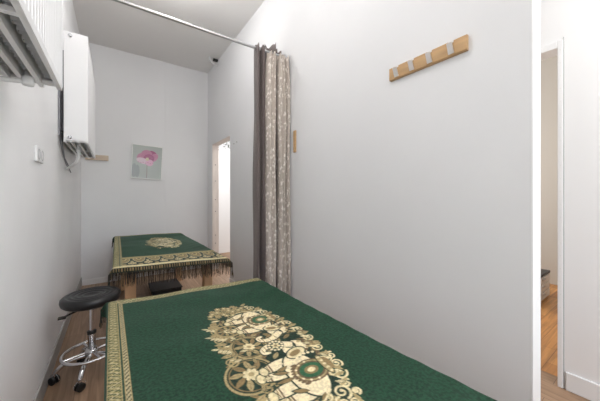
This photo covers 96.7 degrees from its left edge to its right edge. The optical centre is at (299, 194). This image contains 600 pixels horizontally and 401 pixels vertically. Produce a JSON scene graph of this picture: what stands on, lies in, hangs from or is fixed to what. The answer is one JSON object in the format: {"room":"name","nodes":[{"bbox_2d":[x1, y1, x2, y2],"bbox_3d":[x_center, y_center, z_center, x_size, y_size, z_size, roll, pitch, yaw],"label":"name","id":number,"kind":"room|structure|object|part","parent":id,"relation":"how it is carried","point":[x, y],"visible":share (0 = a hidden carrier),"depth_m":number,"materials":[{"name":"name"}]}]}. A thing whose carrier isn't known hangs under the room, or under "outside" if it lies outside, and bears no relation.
{"room":"massage room","nodes":[
{"label":"massage room","id":0,"kind":"room"},
{"bbox_2d":[0,0,80,400],"bbox_3d":[-0.994,-0.417,0.708,0.120,3.234,7.000,0,0,-35],"label":"wall","id":1,"kind":"structure","parent":0,"point":[40,204],"depth_m":1.42,"materials":[{"name":"paint"}]},
{"bbox_2d":[0,0,62,90],"bbox_3d":[-0.706,-0.827,0.562,0.183,0.890,1.094,0,0,-35],"label":"panel radiator","id":2,"kind":"object","parent":1,"relation":"attached to","point":[31,31],"visible":1,"depth_m":0.82,"materials":[{"name":"white metal"}]},
{"bbox_3d":[-0.750,-0.837,0.538,0.016,0.850,1.074,0,0,-35],"label":"panel","id":3,"kind":"part","parent":2,"relation":"part of","materials":[{"name":"white metal"}]},
{"bbox_3d":[-0.720,-0.837,0.559,0.014,0.850,1.074,0,0,-35],"label":"panel","id":4,"kind":"part","parent":2,"relation":"part of","materials":[{"name":"white metal"}]},
{"bbox_3d":[-0.683,-0.837,0.585,0.014,0.850,1.074,0,0,-35],"label":"panel","id":5,"kind":"part","parent":2,"relation":"part of","materials":[{"name":"white metal"}]},
{"bbox_2d":[34,145,43,163],"bbox_3d":[-1.472,-0.225,1.508,0.014,0.083,0.170,0,0,-35],"label":"light switch","id":6,"kind":"object","parent":1,"relation":"attached to","point":[38,152],"visible":1,"depth_m":1.47,"materials":[{"name":"white plastic"}]},
{"bbox_2d":[33,277,81,400],"bbox_3d":[-0.948,1.145,0.758,0.012,0.110,6.730,0,0,-35],"label":"baseboard","id":7,"kind":"structure","parent":1,"relation":"attached to","point":[39,395],"depth_m":1.83,"materials":[{"name":"grey wood"}]},
{"bbox_2d":[58,30,94,169],"bbox_3d":[-2.092,-0.744,2.538,0.183,1.057,1.122,0,0,-35],"label":"panel radiator","id":8,"kind":"object","parent":1,"relation":"attached to","point":[76,100],"visible":1,"depth_m":2.11,"materials":[{"name":"white metal"}]},
{"bbox_2d":[60,136,68,165],"bbox_3d":[-2.023,-0.384,2.293,0.010,0.235,0.485,0,0,-35],"label":"cable","id":9,"kind":"object","parent":8,"relation":"hanging from","point":[60,136],"visible":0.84,"depth_m":2.16,"materials":[{"name":"grey plastic"}]},
{"bbox_2d":[61,133,70,172],"bbox_3d":[-2.100,-0.358,2.403,0.010,0.285,0.575,0,0,-35],"label":"cable","id":10,"kind":"object","parent":8,"relation":"hanging from","point":[61,133],"visible":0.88,"depth_m":2.21,"materials":[{"name":"grey plastic"}]},
{"bbox_3d":[-2.136,-0.837,2.514,0.016,0.850,1.102,0,0,-35],"label":"panel","id":11,"kind":"part","parent":8,"relation":"part of","materials":[{"name":"white metal"}]},
{"bbox_3d":[-2.106,-0.837,2.536,0.014,0.850,1.102,0,0,-35],"label":"panel","id":12,"kind":"part","parent":8,"relation":"part of","materials":[{"name":"white metal"}]},
{"bbox_3d":[-2.069,-0.837,2.562,0.014,0.850,1.102,0,0,-35],"label":"panel","id":13,"kind":"part","parent":8,"relation":"part of","materials":[{"name":"white metal"}]},
{"bbox_3d":[-2.026,-0.837,2.591,0.014,0.850,1.102,0,0,-35],"label":"panel","id":14,"kind":"part","parent":8,"relation":"part of","materials":[{"name":"white metal"}]},
{"bbox_2d":[81,43,207,279],"bbox_3d":[-2.245,-0.417,4.032,1.648,3.234,0.120,0,0,-35],"label":"wall","id":15,"kind":"structure","parent":0,"point":[142,100],"depth_m":3.90,"materials":[{"name":"paint"}]},
{"bbox_2d":[85,155,108,160],"bbox_3d":[-2.734,-0.499,3.594,0.250,0.069,0.035,0,0,-35],"label":"wooden board","id":16,"kind":"object","parent":15,"relation":"attached to","point":[97,157],"visible":0.77,"depth_m":3.60,"materials":[{"name":"brown wood"}]},
{"bbox_2d":[82,266,193,285],"bbox_3d":[-2.202,1.163,3.981,1.635,0.075,0.012,0,0,-35],"label":"baseboard","id":17,"kind":"structure","parent":15,"relation":"attached to","point":[101,279],"depth_m":3.61,"materials":[{"name":"white"}]},
{"bbox_2d":[130,143,162,179],"bbox_3d":[-2.255,-0.478,3.936,0.421,0.517,0.019,0,0,-35],"label":"framed picture","id":18,"kind":"object","parent":15,"relation":"attached to","point":[146,160],"visible":1,"depth_m":3.93,"materials":[{"name":"white"}]},
{"bbox_2d":[73,0,264,72],"bbox_3d":[0.763,-2.084,2.947,5.567,0.100,8.650,0,0,-35],"label":"ceiling","id":19,"kind":"structure","parent":0,"point":[107,23],"depth_m":3.23,"materials":[{"name":"white paint"}]},
{"bbox_2d":[209,56,217,65],"bbox_3d":[-1.297,-1.981,3.980,0.147,0.106,0.051,0,0,-41],"label":"security camera","id":20,"kind":"object","parent":19,"relation":"attached to","point":[214,59],"visible":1,"depth_m":3.98,"materials":[{"name":"black plastic"}]},
{"bbox_2d":[43,252,589,400],"bbox_3d":[0.757,1.240,2.973,5.347,0.081,8.400,0,0,-35],"label":"floor","id":21,"kind":"structure","parent":0,"point":[76,333],"depth_m":2.08,"materials":[{"name":"laminate"}]},
{"bbox_2d":[48,286,120,392],"bbox_3d":[-1.425,0.933,1.795,0.400,0.535,0.418,0,0,-35],"label":"stool","id":22,"kind":"object","parent":21,"relation":"on","point":[91,298],"visible":0.76,"depth_m":1.74,"materials":[{"name":"black leather"}]},
{"bbox_3d":[-1.438,0.750,1.698,0.040,0.032,0.170,0,0,25],"label":"lever","id":23,"kind":"part","parent":22,"relation":"part of","materials":[{"name":"black plastic"}]},
{"bbox_3d":[-1.500,1.103,1.738,0.166,0.085,0.028,0,0,-38],"label":"leg","id":24,"kind":"part","parent":22,"relation":"part of","materials":[{"name":"silver metal"}]},
{"bbox_3d":[-1.373,1.103,1.702,0.028,0.085,0.166,0,0,-20],"label":"leg","id":25,"kind":"part","parent":22,"relation":"part of","materials":[{"name":"silver metal"}]},
{"bbox_3d":[-1.411,0.699,1.807,0.332,0.067,0.332,0,0,-35],"label":"seat","id":26,"kind":"part","parent":22,"relation":"part of","materials":[{"name":"black leather"}]},
{"bbox_3d":[-1.299,1.103,1.811,0.166,0.085,0.028,0,0,-2],"label":"leg","id":27,"kind":"part","parent":22,"relation":"part of","materials":[{"name":"silver metal"}]},
{"bbox_2d":[148,279,182,295],"bbox_3d":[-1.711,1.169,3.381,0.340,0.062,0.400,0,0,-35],"label":"stool","id":28,"kind":"object","parent":21,"relation":"on","point":[160,287],"visible":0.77,"depth_m":3.31,"materials":[{"name":"black leather"}]},
{"bbox_2d":[121,264,211,298],"bbox_3d":[-1.574,0.887,2.976,0.760,0.626,1.620,0,0,-35],"label":"massage table","id":29,"kind":"object","parent":21,"relation":"on","point":[130,291],"visible":0.09,"depth_m":2.22,"materials":[{"name":"brown wood"}]},
{"bbox_3d":[-2.223,0.924,3.377,0.078,0.551,0.078,0,0,-35],"label":"leg","id":30,"kind":"part","parent":29,"relation":"part of","materials":[{"name":"brown wood"}]},
{"bbox_3d":[-1.418,0.924,2.229,0.078,0.551,0.078,0,0,-35],"label":"leg","id":31,"kind":"part","parent":29,"relation":"part of","materials":[{"name":"brown wood"}]},
{"bbox_2d":[108,233,233,287],"bbox_3d":[-1.575,0.649,2.996,0.939,0.196,2.168,0,0,-35],"label":"tablecloth","id":32,"kind":"object","parent":29,"relation":"on","point":[133,254],"visible":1,"depth_m":2.37,"materials":[{"name":"green fabric"}]},
{"bbox_3d":[-1.707,0.924,3.739,0.078,0.551,0.078,0,0,-35],"label":"leg","id":33,"kind":"part","parent":29,"relation":"part of","materials":[{"name":"brown wood"}]},
{"bbox_3d":[-0.902,0.924,2.591,0.078,0.551,0.078,0,0,-35],"label":"leg","id":34,"kind":"part","parent":29,"relation":"part of","materials":[{"name":"brown wood"}]},
{"bbox_2d":[219,148,229,252],"bbox_3d":[-1.360,0.128,5.702,1.520,2.145,0.130,0,0,-35],"label":"screen","id":35,"kind":"object","parent":21,"relation":"on","point":[224,154],"visible":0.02,"depth_m":5.50,"materials":[{"name":"white"}]},
{"bbox_2d":[541,269,549,300],"bbox_3d":[2.536,1.048,3.294,0.555,0.305,0.738,0,0,-35],"label":"base cabinet","id":36,"kind":"object","parent":21,"relation":"on","point":[545,274],"visible":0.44,"depth_m":3.05,"materials":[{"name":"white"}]},
{"bbox_3d":[2.736,0.967,3.009,0.505,0.078,0.015,0,0,-35],"label":"drawer","id":37,"kind":"part","parent":36,"relation":"part of","materials":[{"name":"white"}]},
{"bbox_3d":[2.736,1.054,3.009,0.505,0.078,0.015,0,0,-35],"label":"drawer","id":38,"kind":"part","parent":36,"relation":"part of","materials":[{"name":"white wood"}]},
{"bbox_3d":[2.736,1.141,3.009,0.505,0.078,0.015,0,0,-35],"label":"drawer","id":39,"kind":"part","parent":36,"relation":"part of","materials":[{"name":"white"}]},
{"bbox_2d":[208,0,530,400],"bbox_3d":[0.391,-0.417,4.320,3.000,3.234,5.974,0,0,-35],"label":"wall","id":40,"kind":"structure","parent":0,"point":[410,195],"depth_m":1.45,"materials":[{"name":"paint"}]},
{"bbox_2d":[112,0,285,56],"bbox_3d":[-0.813,-1.262,1.989,1.647,0.056,0.056,0,0,-35],"label":"curtain rod","id":41,"kind":"object","parent":40,"relation":"attached to","point":[124,2],"visible":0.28,"depth_m":1.96,"materials":[{"name":"silver metal"}]},
{"bbox_2d":[253,43,280,287],"bbox_3d":[-0.269,-0.085,2.374,0.299,2.510,0.170,0,0,-35],"label":"curtain","id":42,"kind":"object","parent":41,"relation":"hanging from","point":[259,207],"visible":0.43,"depth_m":2.29,"materials":[{"name":"grey fabric"}]},
{"bbox_2d":[265,50,290,295],"bbox_3d":[-0.198,-0.029,2.340,0.241,2.417,0.119,0,0,-19],"label":"curtain","id":43,"kind":"object","parent":41,"relation":"hanging from","point":[277,70],"visible":0.84,"depth_m":2.32,"materials":[{"name":"beige fabric"}]},
{"bbox_2d":[212,136,229,268],"bbox_3d":[-1.136,0.197,3.978,0.100,2.007,0.803,0,0,-35],"label":"door frame","id":44,"kind":"structure","parent":40,"relation":"attached to","point":[215,147],"depth_m":4.29,"materials":[{"name":"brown wood"}]},
{"bbox_2d":[293,130,295,152],"bbox_3d":[-0.046,-0.462,2.318,0.014,0.192,0.038,0,0,-35],"label":"wall plaque","id":45,"kind":"object","parent":40,"relation":"attached to","point":[294,132],"visible":1,"depth_m":2.31,"materials":[{"name":"brown wood"}]},
{"bbox_2d":[389,34,468,81],"bbox_3d":[0.620,-0.677,1.344,0.042,0.069,0.403,0,0,-35],"label":"coat rack","id":46,"kind":"object","parent":40,"relation":"attached to","point":[460,45],"visible":1,"depth_m":1.30,"materials":[{"name":"brown wood"}]},
{"bbox_2d":[531,0,540,400],"bbox_3d":[0.918,-0.417,1.038,0.096,3.234,0.006,0,0,-35],"label":"trim","id":47,"kind":"structure","parent":40,"relation":"attached to","point":[535,4],"depth_m":1.03,"materials":[{"name":"white wood"}]},
{"bbox_2d":[541,55,557,284],"bbox_3d":[2.293,-0.417,3.104,2.520,3.234,3.650,0,0,-35],"label":"wall","id":48,"kind":"structure","parent":0,"point":[549,67],"depth_m":3.60,"materials":[{"name":"grey paint"}]},
{"bbox_2d":[541,0,599,388],"bbox_3d":[1.719,-0.417,1.633,0.110,3.234,5.400,0,0,-35],"label":"wall","id":49,"kind":"structure","parent":0,"point":[577,21],"depth_m":1.59,"materials":[{"name":"white paint"}]},
{"bbox_2d":[541,39,562,387],"bbox_3d":[1.349,0.118,2.055,0.014,2.163,0.984,0,0,-35],"label":"trim","id":50,"kind":"structure","parent":49,"relation":"attached to","point":[558,45],"depth_m":1.66,"materials":[{"name":"white wood"}]},
{"bbox_2d":[563,37,563,387],"bbox_3d":[1.634,0.111,1.652,0.009,2.178,0.004,0,0,-35],"label":"trim","id":51,"kind":"structure","parent":49,"relation":"attached to","point":[563,37],"depth_m":1.65,"materials":[{"name":"grey wood"}]},
{"bbox_2d":[566,372,599,400],"bbox_3d":[2.385,1.145,0.576,0.014,0.110,2.605,0,0,-35],"label":"baseboard","id":52,"kind":"structure","parent":49,"relation":"attached to","point":[587,389],"depth_m":1.58,"materials":[{"name":"white wood"}]},
{"bbox_3d":[-0.068,0.887,0.783,0.763,0.626,1.840,0,0,-35],"label":"massage table","id":53,"kind":"object","parent":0,"visible":0},
{"bbox_2d":[99,278,496,400],"bbox_3d":[-0.060,0.683,0.842,0.990,0.258,2.121,0,0,-35],"label":"tablecloth","id":54,"kind":"object","parent":53,"relation":"on","point":[250,339],"visible":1,"depth_m":0.93,"materials":[{"name":"green fabric"}]}
]}

